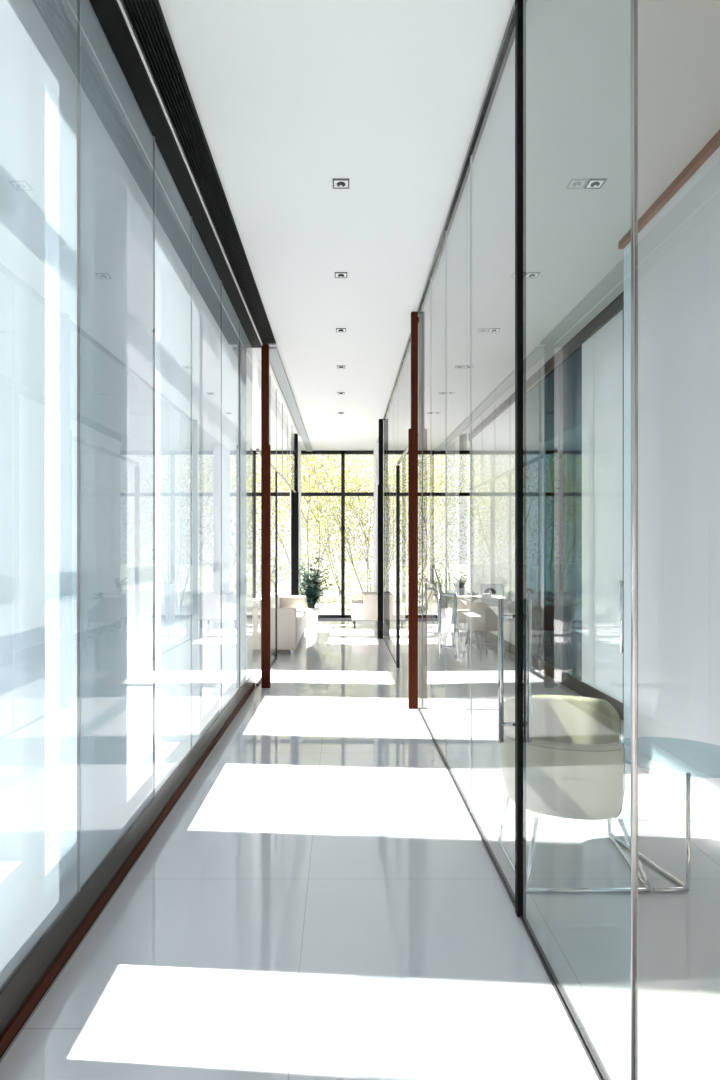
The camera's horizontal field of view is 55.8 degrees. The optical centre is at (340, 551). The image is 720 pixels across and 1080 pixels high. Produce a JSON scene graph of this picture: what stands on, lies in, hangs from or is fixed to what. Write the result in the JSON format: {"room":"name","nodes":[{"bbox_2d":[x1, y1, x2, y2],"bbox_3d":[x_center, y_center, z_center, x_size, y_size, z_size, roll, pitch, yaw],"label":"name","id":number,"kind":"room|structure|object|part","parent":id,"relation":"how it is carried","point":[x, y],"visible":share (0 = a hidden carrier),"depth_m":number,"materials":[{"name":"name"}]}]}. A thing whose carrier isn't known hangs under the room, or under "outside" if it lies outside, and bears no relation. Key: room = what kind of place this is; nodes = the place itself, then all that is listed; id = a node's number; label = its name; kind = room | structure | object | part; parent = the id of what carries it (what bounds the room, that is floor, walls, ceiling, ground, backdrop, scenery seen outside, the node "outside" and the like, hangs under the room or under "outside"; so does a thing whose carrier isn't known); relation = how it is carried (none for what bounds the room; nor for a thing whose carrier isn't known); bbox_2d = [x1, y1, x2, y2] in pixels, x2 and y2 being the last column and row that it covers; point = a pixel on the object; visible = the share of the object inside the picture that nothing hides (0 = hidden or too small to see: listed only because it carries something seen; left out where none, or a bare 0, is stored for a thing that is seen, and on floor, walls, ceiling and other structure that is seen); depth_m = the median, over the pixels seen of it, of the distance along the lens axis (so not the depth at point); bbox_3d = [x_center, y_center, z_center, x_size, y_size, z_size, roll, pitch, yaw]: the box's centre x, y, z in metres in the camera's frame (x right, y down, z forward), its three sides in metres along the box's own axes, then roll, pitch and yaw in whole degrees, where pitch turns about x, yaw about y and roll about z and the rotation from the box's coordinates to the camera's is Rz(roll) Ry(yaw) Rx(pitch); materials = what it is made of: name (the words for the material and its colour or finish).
{"room":"office corridor","nodes":[
{"label":"office corridor","id":0,"kind":"room"},
{"bbox_2d":[0,0,261,1062],"bbox_3d":[-1.122,-0.400,2.272,0.391,3.800,10.720,0,0,1],"label":"wall","id":1,"kind":"structure","parent":0,"point":[128,336],"depth_m":2.86,"materials":[{"name":"glass"}]},
{"bbox_3d":[-1.032,-0.480,1.961,0.012,3.620,1.394,0,0,1],"label":"glass panel","id":2,"kind":"part","parent":1,"relation":"part of","materials":[{"name":"glass"}]},
{"bbox_3d":[-1.019,-0.480,3.176,0.012,3.620,1.024,0,0,1],"label":"glass panel","id":3,"kind":"part","parent":1,"relation":"part of","materials":[{"name":"glass"}]},
{"bbox_3d":[-1.051,1.384,2.211,0.064,0.112,10.600,0,0,1],"label":"kick rail","id":4,"kind":"part","parent":1,"relation":"part of","materials":[{"name":"brown metal"}]},
{"bbox_3d":[-1.010,-0.480,4.131,0.012,3.620,0.874,0,0,1],"label":"glass panel","id":5,"kind":"part","parent":1,"relation":"part of","materials":[{"name":"glass"}]},
{"bbox_2d":[117,0,275,345],"bbox_3d":[-0.848,-2.283,2.184,0.162,0.035,10.550,0,0,1],"label":"air vent","id":6,"kind":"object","parent":1,"relation":"attached to","point":[145,21],"depth_m":3.71,"materials":[{"name":"black metal"}]},
{"bbox_3d":[-0.999,-0.480,5.111,0.012,3.620,1.074,0,0,1],"label":"glass panel","id":7,"kind":"part","parent":1,"relation":"part of","materials":[{"name":"glass"}]},
{"bbox_3d":[-0.989,-0.480,6.130,0.012,3.620,0.954,0,0,1],"label":"glass panel","id":8,"kind":"part","parent":1,"relation":"part of","materials":[{"name":"glass"}]},
{"bbox_3d":[-0.979,-0.480,7.061,0.012,3.620,0.894,0,0,1],"label":"glass panel","id":9,"kind":"part","parent":1,"relation":"part of","materials":[{"name":"glass"}]},
{"bbox_2d":[256,375,295,685],"bbox_3d":[-0.908,-0.400,10.410,0.031,3.800,5.600,0,0,1],"label":"window","id":10,"kind":"structure","parent":1,"relation":"in","point":[285,469],"depth_m":10.33,"materials":[{"name":"clear glass"}]},
{"bbox_3d":[-0.926,1.490,8.610,0.030,0.020,2.000,0,0,1],"label":"floor rail","id":11,"kind":"part","parent":10,"relation":"part of","materials":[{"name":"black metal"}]},
{"bbox_3d":[-0.908,-1.140,10.410,0.030,0.040,5.600,0,0,1],"label":"head rail","id":12,"kind":"part","parent":10,"relation":"part of","materials":[{"name":"silver metal"}]},
{"bbox_3d":[-0.916,0.190,9.610,0.030,2.620,0.040,0,0,1],"label":"frame","id":13,"kind":"part","parent":10,"relation":"part of","materials":[{"name":"black metal"}]},
{"bbox_3d":[-0.911,-1.730,10.060,0.010,1.140,0.892,0,0,1],"label":"transom glass","id":14,"kind":"part","parent":10,"relation":"part of","materials":[{"name":"clear glass"}]},
{"bbox_3d":[-0.902,-1.730,10.960,0.010,1.140,0.892,0,0,1],"label":"transom glass","id":15,"kind":"part","parent":10,"relation":"part of","materials":[{"name":"clear glass"}]},
{"bbox_3d":[-0.893,-1.730,11.860,0.010,1.140,0.892,0,0,1],"label":"transom glass","id":16,"kind":"part","parent":10,"relation":"part of","materials":[{"name":"clear glass"}]},
{"bbox_3d":[-0.884,-1.730,12.760,0.010,1.140,0.892,0,0,1],"label":"transom glass","id":17,"kind":"part","parent":10,"relation":"part of","materials":[{"name":"clear glass"}]},
{"bbox_2d":[269,346,312,450],"bbox_3d":[-0.764,-2.275,11.483,0.165,0.050,7.750,0,0,1],"label":"trim","id":18,"kind":"structure","parent":1,"relation":"attached to","point":[276,367],"depth_m":9.68,"materials":[{"name":"grey paint"}]},
{"bbox_2d":[290,443,300,595],"bbox_3d":[-0.980,-0.400,14.725,0.160,3.799,1.250,0,0,0],"label":"wall","id":19,"kind":"structure","parent":0,"point":[299,449],"depth_m":14.75,"materials":[{"name":"white paint"}]},
{"bbox_2d":[252,450,469,617],"bbox_3d":[0.850,-0.400,15.450,7.900,3.800,0.100,0,0,0],"label":"window","id":20,"kind":"structure","parent":19,"relation":"in","point":[342,453],"depth_m":15.40,"materials":[{"name":"black metal"}]},
{"bbox_3d":[0.850,-2.259,15.450,7.900,0.078,0.100,0,0,0],"label":"head frame","id":21,"kind":"part","parent":20,"relation":"part of","materials":[{"name":"black metal"}]},
{"bbox_3d":[0.850,1.465,15.450,7.900,0.070,0.100,0,0,0],"label":"sill frame","id":22,"kind":"part","parent":20,"relation":"part of","materials":[{"name":"black metal"}]},
{"bbox_2d":[0,618,719,1079],"bbox_3d":[0.850,1.560,6.200,8.300,0.120,18.800,0,0,0],"label":"floor","id":23,"kind":"structure","parent":0,"point":[323,899],"depth_m":2.81,"materials":[{"name":"tile"}]},
{"bbox_2d":[261,344,270,687],"bbox_3d":[-0.831,-0.400,7.550,0.098,3.799,0.100,0,0,0],"label":"wooden post","id":24,"kind":"object","parent":23,"relation":"on","point":[265,447],"visible":0.97,"depth_m":7.50,"materials":[{"name":"red wood"}]},
{"bbox_2d":[252,593,305,654],"bbox_3d":[-1.065,1.130,11.300,0.850,0.740,3.000,0,0,0],"label":"sofa","id":25,"kind":"object","parent":23,"relation":"on","point":[291,610],"visible":0.47,"depth_m":9.80,"materials":[{"name":"beige fabric"}]},
{"bbox_3d":[-1.390,1.050,11.300,0.200,0.500,2.560,0,0,0],"label":"backrest","id":26,"kind":"part","parent":25,"relation":"part of","materials":[{"name":"beige fabric"}]},
{"bbox_2d":[253,600,260,607],"bbox_3d":[-1.220,0.915,10.660,0.180,0.310,1.240,0,0,0],"label":"cushion","id":27,"kind":"object","parent":25,"relation":"on","point":[257,604],"depth_m":10.05,"materials":[{"name":"white fabric"}]},
{"bbox_2d":[271,596,274,607],"bbox_3d":[-1.057,0.864,10.335,0.226,0.398,0.440,0,0,-14],"label":"throw cushion","id":28,"kind":"object","parent":25,"relation":"on","point":[272,598],"visible":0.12,"depth_m":10.12,"materials":[{"name":"white fabric"}]},
{"bbox_3d":[-1.070,1.115,9.910,0.840,0.590,0.220,0,0,0],"label":"arm","id":29,"kind":"part","parent":25,"relation":"part of","materials":[{"name":"beige fabric"}]},
{"bbox_2d":[271,593,279,607],"bbox_3d":[-1.220,0.915,11.940,0.180,0.310,1.240,0,0,0],"label":"cushion","id":30,"kind":"object","parent":25,"relation":"on","point":[272,594],"depth_m":12.30,"materials":[{"name":"white fabric"}]},
{"bbox_3d":[-1.070,1.115,12.690,0.840,0.590,0.220,0,0,0],"label":"arm","id":31,"kind":"part","parent":25,"relation":"part of","materials":[{"name":"beige fabric"}]},
{"bbox_2d":[297,616,301,632],"bbox_3d":[-0.970,1.140,10.660,0.660,0.160,1.270,0,0,0],"label":"seat cushion","id":32,"kind":"object","parent":25,"relation":"on","point":[299,618],"depth_m":10.71,"materials":[{"name":"beige fabric"}]},
{"bbox_2d":[297,610,305,623],"bbox_3d":[-0.970,1.140,11.940,0.660,0.160,1.270,0,0,0],"label":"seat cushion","id":33,"kind":"object","parent":25,"relation":"on","point":[302,613],"depth_m":11.92,"materials":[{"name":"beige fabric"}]},
{"bbox_2d":[291,434,298,595],"bbox_3d":[-0.897,-0.400,13.245,0.145,3.799,0.090,0,0,0],"label":"metal post","id":34,"kind":"object","parent":23,"relation":"on","point":[294,497],"visible":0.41,"depth_m":13.20,"materials":[{"name":"black metal"}]},
{"bbox_2d":[290,556,332,626],"bbox_3d":[-0.583,0.793,13.635,0.946,1.414,0.979,0,0,0],"label":"potted plant","id":35,"kind":"object","parent":23,"relation":"on","point":[312,593],"visible":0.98,"depth_m":13.52,"materials":[{"name":"green plant"}]},
{"bbox_3d":[-0.600,0.882,13.635,0.317,0.537,0.326,0,0,0],"label":"stem","id":36,"kind":"part","parent":35,"relation":"part of","materials":[{"name":"green plant"}]},
{"bbox_3d":[-0.600,1.310,13.620,0.300,0.380,0.300,0,0,0],"label":"pot","id":37,"kind":"part","parent":35,"relation":"part of","materials":[{"name":"white ceramic"}]},
{"bbox_2d":[351,591,386,627],"bbox_3d":[0.610,1.160,13.750,0.800,0.680,0.810,0,0,0],"label":"armchair","id":38,"kind":"object","parent":23,"relation":"on","point":[366,608],"visible":0.54,"depth_m":13.34,"materials":[{"name":"beige fabric"}]},
{"bbox_3d":[0.600,1.170,14.075,0.780,0.340,0.150,0,0,0],"label":"arm","id":39,"kind":"part","parent":38,"relation":"part of","materials":[{"name":"beige fabric"}]},
{"bbox_3d":[0.600,1.170,13.425,0.780,0.340,0.150,0,0,0],"label":"arm","id":40,"kind":"part","parent":38,"relation":"part of","materials":[{"name":"beige fabric"}]},
{"bbox_3d":[0.720,1.083,13.750,0.580,0.525,0.810,0,0,0],"label":"backrest","id":41,"kind":"part","parent":38,"relation":"part of","materials":[{"name":"beige fabric"}]},
{"bbox_2d":[378,419,382,638],"bbox_3d":[0.682,-0.400,11.795,0.095,3.799,0.090,0,0,0],"label":"metal post","id":42,"kind":"object","parent":23,"relation":"on","point":[380,486],"visible":0.98,"depth_m":11.75,"materials":[{"name":"black metal"}]},
{"bbox_2d":[383,317,418,663],"bbox_3d":[0.745,-0.400,9.181,0.042,3.800,5.043,0,0,0],"label":"glass partition","id":43,"kind":"structure","parent":23,"relation":"on","point":[398,409],"depth_m":9.53,"materials":[{"name":"clear glass"}]},
{"bbox_3d":[0.742,-0.393,11.350,0.012,3.755,0.694,0,0,0],"label":"glass pane","id":44,"kind":"part","parent":43,"relation":"part of","materials":[{"name":"clear glass"}]},
{"bbox_3d":[0.742,-0.393,10.650,0.012,3.755,0.694,0,0,0],"label":"glass pane","id":45,"kind":"part","parent":43,"relation":"part of","materials":[{"name":"clear glass"}]},
{"bbox_3d":[0.742,-0.393,9.950,0.012,3.755,0.694,0,0,0],"label":"glass pane","id":46,"kind":"part","parent":43,"relation":"part of","materials":[{"name":"clear glass"}]},
{"bbox_3d":[0.742,-0.393,9.220,0.012,3.755,0.754,0,0,0],"label":"glass pane","id":47,"kind":"part","parent":43,"relation":"part of","materials":[{"name":"clear glass"}]},
{"bbox_3d":[0.745,-2.283,9.180,0.042,0.035,5.040,0,0,0],"label":"rail","id":48,"kind":"part","parent":43,"relation":"part of","materials":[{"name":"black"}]},
{"bbox_2d":[396,451,407,685],"bbox_3d":[0.741,0.190,7.758,0.050,2.620,2.155,0,0,0],"label":"door","id":49,"kind":"structure","parent":43,"relation":"attached to","point":[402,467],"depth_m":8.14,"materials":[{"name":"clear glass"}]},
{"bbox_3d":[0.741,0.190,8.810,0.050,2.620,0.050,0,0,0],"label":"frame","id":50,"kind":"part","parent":49,"relation":"part of","materials":[{"name":"black metal"}]},
{"bbox_3d":[0.742,-1.147,7.750,0.032,0.035,2.180,0,0,0],"label":"head rail","id":51,"kind":"part","parent":43,"relation":"part of","materials":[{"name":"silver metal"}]},
{"bbox_3d":[0.742,-1.720,7.730,0.012,1.100,2.140,0,0,0],"label":"transom glass","id":52,"kind":"part","parent":43,"relation":"part of","materials":[{"name":"clear glass"}]},
{"bbox_2d":[408,312,417,708],"bbox_3d":[0.693,-0.400,6.530,0.089,3.799,0.060,0,0,0],"label":"wooden post","id":53,"kind":"object","parent":23,"relation":"on","point":[413,432],"visible":0.92,"depth_m":6.50,"materials":[{"name":"red wood"}]},
{"bbox_2d":[420,572,440,620],"bbox_3d":[1.977,0.966,14.878,0.524,1.068,0.577,0,0,0],"label":"planter","id":54,"kind":"object","parent":23,"relation":"on","point":[434,585],"visible":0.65,"depth_m":14.81,"materials":[{"name":"white ceramic"}]},
{"bbox_3d":[1.970,1.100,14.900,0.260,0.800,0.260,0,0,0],"label":"pot","id":55,"kind":"part","parent":54,"relation":"part of","materials":[{"name":"white ceramic"}]},
{"bbox_2d":[432,590,454,634],"bbox_3d":[1.889,1.101,12.499,0.458,0.802,0.460,0,0,-6],"label":"dining chair","id":56,"kind":"object","parent":23,"relation":"on","point":[434,592],"visible":0.38,"depth_m":12.36,"materials":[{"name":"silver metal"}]},
{"bbox_2d":[437,596,467,641],"bbox_3d":[1.889,1.101,11.599,0.458,0.802,0.460,0,0,-6],"label":"dining chair","id":57,"kind":"object","parent":23,"relation":"on","point":[442,597],"visible":0.15,"depth_m":11.44,"materials":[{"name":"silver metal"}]},
{"bbox_2d":[447,596,478,648],"bbox_3d":[1.889,1.101,10.698,0.458,0.802,0.460,0,0,-9],"label":"dining chair","id":58,"kind":"object","parent":23,"relation":"on","point":[450,600],"visible":0.59,"depth_m":10.53,"materials":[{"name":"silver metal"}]},
{"bbox_2d":[447,590,510,632],"bbox_3d":[2.200,1.117,11.300,0.540,0.765,3.500,0,0,0],"label":"table","id":59,"kind":"object","parent":23,"relation":"on","point":[464,596],"visible":0.2,"depth_m":10.75,"materials":[{"name":"white"}]},
{"bbox_2d":[453,576,466,592],"bbox_3d":[2.117,0.559,12.180,0.310,0.351,0.253,0,0,23],"label":"table plant","id":60,"kind":"object","parent":59,"relation":"on","point":[461,588],"visible":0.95,"depth_m":12.15,"materials":[{"name":"green plant"}]},
{"bbox_2d":[480,584,505,601],"bbox_3d":[2.251,0.607,10.060,0.340,0.256,0.300,0,0,6],"label":"laptop","id":61,"kind":"object","parent":59,"relation":"on","point":[489,592],"visible":0.86,"depth_m":10.17,"materials":[{"name":"silver metal"}]},
{"bbox_2d":[484,588,495,596],"bbox_3d":[2.232,0.606,10.173,0.177,0.138,0.030,0,0,6],"label":"picture","id":62,"kind":"object","parent":61,"relation":"attached to","point":[488,592],"depth_m":10.18,"materials":[{"name":"blue"}]},
{"bbox_2d":[463,601,504,660],"bbox_3d":[2.010,1.101,9.615,0.458,0.802,0.460,0,0,-26],"label":"dining chair","id":63,"kind":"object","parent":23,"relation":"on","point":[484,618],"visible":0.83,"depth_m":9.42,"materials":[{"name":"beige leather"}]},
{"bbox_3d":[1.782,1.295,9.699,0.094,0.413,0.016,0,0,14],"label":"leg","id":64,"kind":"part","parent":63,"relation":"part of","materials":[{"name":"silver metal"}]},
{"bbox_3d":[1.934,1.295,9.384,0.016,0.413,0.094,0,0,24],"label":"leg","id":65,"kind":"part","parent":63,"relation":"part of","materials":[{"name":"silver metal"}]},
{"bbox_3d":[2.015,1.062,9.618,0.410,0.076,0.400,0,0,-26],"label":"seat","id":66,"kind":"part","parent":63,"relation":"part of","materials":[{"name":"beige leather"}]},
{"bbox_2d":[498,695,650,892],"bbox_3d":[1.087,1.127,3.295,0.619,0.745,0.667,0,0,5],"label":"tub chair","id":67,"kind":"object","parent":23,"relation":"on","point":[574,771],"visible":0.8,"depth_m":3.06,"materials":[{"name":"beige leather"}]},
{"bbox_3d":[0.845,1.344,3.248,0.078,0.312,0.519,0,0,0],"label":"leg","id":68,"kind":"part","parent":67,"relation":"part of","materials":[{"name":"silver metal"}]},
{"bbox_3d":[1.371,1.343,3.290,0.138,0.313,0.607,0,0,14],"label":"leg","id":69,"kind":"part","parent":67,"relation":"part of","materials":[{"name":"silver metal"}]},
{"bbox_2d":[610,737,718,892],"bbox_3d":[1.600,1.228,3.220,0.628,0.543,0.628,0,0,17],"label":"side table","id":70,"kind":"object","parent":23,"relation":"on","point":[684,888],"visible":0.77,"depth_m":3.00,"materials":[{"name":"metal"}]},
{"bbox_3d":[1.478,1.237,3.298,0.019,0.525,0.615,0,0,-11],"label":"frame","id":71,"kind":"part","parent":70,"relation":"part of","materials":[{"name":"silver metal"}]},
{"bbox_2d":[374,443,383,622],"bbox_3d":[0.816,-0.400,14.825,0.160,3.799,1.050,0,0,0],"label":"wall pier","id":72,"kind":"object","parent":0,"point":[376,448],"visible":0.57,"depth_m":14.30,"materials":[{"name":"white paint"}]},
{"bbox_2d":[159,0,719,450],"bbox_3d":[0.850,-2.400,6.200,8.300,0.200,18.800,0,0,0],"label":"ceiling","id":73,"kind":"structure","parent":0,"point":[291,98],"depth_m":4.05,"materials":[{"name":"white paint"}]},
{"bbox_2d":[333,179,348,188],"bbox_3d":[0.000,-2.289,4.240,0.104,0.021,0.104,0,0,0],"label":"recessed light","id":74,"kind":"object","parent":73,"relation":"in","point":[337,183],"visible":1,"depth_m":4.23,"materials":[{"name":"grey metal"}]},
{"bbox_3d":[0.000,-2.297,4.240,0.086,0.005,0.086,0,0,0],"label":"plate","id":75,"kind":"part","parent":74,"relation":"part of","materials":[{"name":"white metal"}]},
{"bbox_2d":[335,272,346,277],"bbox_3d":[0.000,-2.289,5.640,0.104,0.021,0.104,0,0,0],"label":"recessed light","id":76,"kind":"object","parent":73,"relation":"in","point":[337,274],"visible":1,"depth_m":5.62,"materials":[{"name":"grey metal"}]},
{"bbox_2d":[336,328,345,331],"bbox_3d":[0.000,-2.289,7.040,0.104,0.021,0.104,0,0,0],"label":"recessed light","id":77,"kind":"object","parent":73,"relation":"in","point":[337,329],"visible":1,"depth_m":7.02,"materials":[{"name":"grey metal"}]},
{"bbox_2d":[488,328,499,331],"bbox_3d":[1.585,-2.289,7.040,0.104,0.021,0.104,0,0,0],"label":"recessed light","id":78,"kind":"object","parent":73,"relation":"in","point":[490,329],"visible":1,"depth_m":7.02,"materials":[{"name":"grey metal"}]},
{"bbox_2d":[526,272,539,277],"bbox_3d":[1.585,-2.289,5.640,0.104,0.021,0.104,0,0,0],"label":"recessed light","id":79,"kind":"object","parent":73,"relation":"in","point":[529,274],"visible":0.97,"depth_m":5.62,"materials":[{"name":"grey metal"}]},
{"bbox_2d":[584,179,606,188],"bbox_3d":[1.585,-2.289,4.240,0.104,0.021,0.104,0,0,0],"label":"recessed light","id":80,"kind":"object","parent":73,"relation":"in","point":[592,183],"visible":1,"depth_m":4.23,"materials":[{"name":"grey metal"}]},
{"bbox_3d":[1.585,-2.297,4.240,0.086,0.005,0.086,0,0,0],"label":"plate","id":81,"kind":"part","parent":80,"relation":"part of","materials":[{"name":"white metal"}]},
{"bbox_2d":[417,0,637,1079],"bbox_3d":[0.745,-0.400,1.680,0.042,3.800,9.560,0,0,0],"label":"wall","id":82,"kind":"structure","parent":0,"point":[515,29],"depth_m":2.79,"materials":[{"name":"clear glass"}]},
{"bbox_2d":[438,584,458,657],"bbox_3d":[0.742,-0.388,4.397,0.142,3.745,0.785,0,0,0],"label":"door handle","id":83,"kind":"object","parent":82,"relation":"in","point":[456,594],"depth_m":4.69,"materials":[{"name":"metal"}]},
{"bbox_3d":[0.745,-2.283,1.680,0.042,0.035,9.560,0,0,0],"label":"rail","id":84,"kind":"part","parent":82,"relation":"part of","materials":[{"name":"black"}]},
{"bbox_2d":[470,155,531,812],"bbox_3d":[0.742,-0.388,3.364,0.142,3.745,1.037,0,0,0],"label":"door","id":85,"kind":"structure","parent":82,"relation":"in","point":[501,616],"depth_m":2.90,"materials":[{"name":"clear glass"}]},
{"bbox_3d":[0.742,0.505,2.900,0.142,0.610,0.023,0,0,0],"label":"pull handle","id":86,"kind":"part","parent":85,"relation":"part of","materials":[{"name":"silver metal"}]},
{"bbox_3d":[0.742,1.492,1.680,0.020,0.016,9.560,0,0,0],"label":"floor rail","id":87,"kind":"part","parent":82,"relation":"part of","materials":[{"name":"black metal"}]},
{"bbox_2d":[468,291,623,720],"bbox_3d":[2.530,-0.400,9.175,0.080,3.800,8.250,0,0,0],"label":"wall","id":88,"kind":"structure","parent":0,"point":[575,400],"depth_m":7.53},
{"bbox_3d":[2.530,-0.410,12.700,0.020,3.520,1.192,0,0,0],"label":"white panel","id":89,"kind":"part","parent":88,"relation":"part of","materials":[{"name":"white paint"}]},
{"bbox_3d":[2.530,-0.410,11.550,0.020,3.520,1.092,0,0,0],"label":"white panel","id":90,"kind":"part","parent":88,"relation":"part of","materials":[{"name":"white paint"}]},
{"bbox_3d":[2.530,-0.410,10.500,0.020,3.520,0.992,0,0,0],"label":"white panel","id":91,"kind":"part","parent":88,"relation":"part of","materials":[{"name":"white paint"}]},
{"bbox_3d":[2.530,-0.410,9.625,0.020,3.520,0.742,0,0,0],"label":"white panel","id":92,"kind":"part","parent":88,"relation":"part of","materials":[{"name":"white paint"}]},
{"bbox_3d":[2.526,-0.410,8.900,0.012,3.520,0.692,0,0,0],"label":"teal glass","id":93,"kind":"part","parent":88,"relation":"part of","materials":[{"name":"teal glass"}]},
{"bbox_3d":[2.530,-2.235,9.175,0.080,0.130,8.250,0,0,0],"label":"rail","id":94,"kind":"part","parent":88,"relation":"part of","materials":[{"name":"brown metal"}]},
{"bbox_3d":[2.540,1.425,9.175,0.060,0.150,8.250,0,0,0],"label":"kick rail","id":95,"kind":"part","parent":88,"relation":"part of","materials":[{"name":"brown metal"}]},
{"bbox_3d":[2.526,-0.410,8.200,0.012,3.520,0.692,0,0,0],"label":"teal glass","id":96,"kind":"part","parent":88,"relation":"part of","materials":[{"name":"teal glass"}]},
{"bbox_3d":[2.526,-0.410,7.485,0.012,3.520,0.722,0,0,0],"label":"teal glass","id":97,"kind":"part","parent":88,"relation":"part of","materials":[{"name":"glass"}]},
{"bbox_3d":[2.530,-0.410,6.590,0.020,3.520,1.052,0,0,0],"label":"white panel","id":98,"kind":"part","parent":88,"relation":"part of","materials":[{"name":"white paint"}]},
{"bbox_2d":[620,580,623,652],"bbox_3d":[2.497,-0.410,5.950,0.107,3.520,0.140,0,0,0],"label":"door handle","id":99,"kind":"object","parent":88,"relation":"in","point":[621,581],"depth_m":5.95,"materials":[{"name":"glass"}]},
{"bbox_2d":[624,146,719,805],"bbox_3d":[2.160,-0.400,0.975,0.120,3.799,8.150,0,0,0],"label":"wall","id":100,"kind":"structure","parent":0,"point":[679,247],"depth_m":4.26,"materials":[{"name":"white paint"}]},
{"bbox_2d":[618,129,719,248],"bbox_3d":[2.080,-2.275,0.975,0.040,0.050,8.150,0,0,0],"label":"trim","id":101,"kind":"structure","parent":100,"relation":"attached to","point":[713,144],"depth_m":4.19,"materials":[{"name":"brown wood"}]},
{"bbox_2d":[622,742,719,823],"bbox_3d":[2.092,1.455,0.975,0.015,0.090,8.150,0,0,0],"label":"baseboard","id":102,"kind":"structure","parent":100,"relation":"attached to","point":[698,800],"depth_m":4.24,"materials":[{"name":"white paint"}]},
{"label":"outside","id":103,"kind":"structure","parent":0,"visible":0},
{"bbox_2d":[256,564,469,614],"bbox_3d":[0.000,1.775,30.000,120.000,0.250,120.000,0,0,0],"label":"ground","id":104,"kind":"structure","parent":103,"point":[329,609],"depth_m":34.53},
{"bbox_2d":[256,455,386,606],"bbox_3d":[-1.267,-2.127,19.468,6.943,7.570,5.451,0,0,26],"label":"tree","id":105,"kind":"object","parent":104,"relation":"on","point":[313,456],"visible":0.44,"depth_m":19.25,"materials":[{"name":"green plant"}]},
{"bbox_2d":[258,455,421,595],"bbox_3d":[0.043,-2.786,25.746,6.680,8.892,5.669,0,0,-22],"label":"tree","id":106,"kind":"object","parent":104,"relation":"on","point":[314,464],"visible":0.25,"depth_m":25.52,"materials":[{"name":"green plant"}]},
{"bbox_2d":[272,455,467,603],"bbox_3d":[0.577,-2.261,20.933,6.588,7.842,6.074,0,0,-7],"label":"tree","id":107,"kind":"object","parent":104,"relation":"on","point":[334,459],"visible":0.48,"depth_m":20.18,"materials":[{"name":"green plant"}]},
{"bbox_2d":[331,455,469,603],"bbox_3d":[2.979,-2.364,20.288,6.326,8.046,5.572,0,0,38],"label":"tree","id":108,"kind":"object","parent":104,"relation":"on","point":[428,456],"visible":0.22,"depth_m":19.76,"materials":[{"name":"yellow leaf"},{"name":"pale bark"}]},
{"bbox_2d":[350,455,469,591],"bbox_3d":[2.560,-2.634,27.616,7.198,8.585,5.678,0,0,23],"label":"tree","id":109,"kind":"object","parent":104,"relation":"on","point":[359,455],"visible":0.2,"depth_m":27.14,"materials":[{"name":"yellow plant"}]},
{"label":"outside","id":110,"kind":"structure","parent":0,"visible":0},
{"bbox_2d":[256,564,314,592],"bbox_3d":[-31.700,1.640,30.000,56.600,0.020,120.000,0,0,0],"label":"terrace","id":111,"kind":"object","parent":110,"point":[258,566],"visible":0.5,"depth_m":54.06,"materials":[{"name":"white"}]},
{"bbox_2d":[256,456,305,594],"bbox_3d":[-4.292,-2.546,23.587,7.363,8.409,5.626,0,0,7],"label":"tree","id":112,"kind":"object","parent":111,"relation":"on","point":[259,456],"visible":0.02,"depth_m":22.92,"materials":[{"name":"yellow leaf"},{"name":"pale bark"}]}
]}

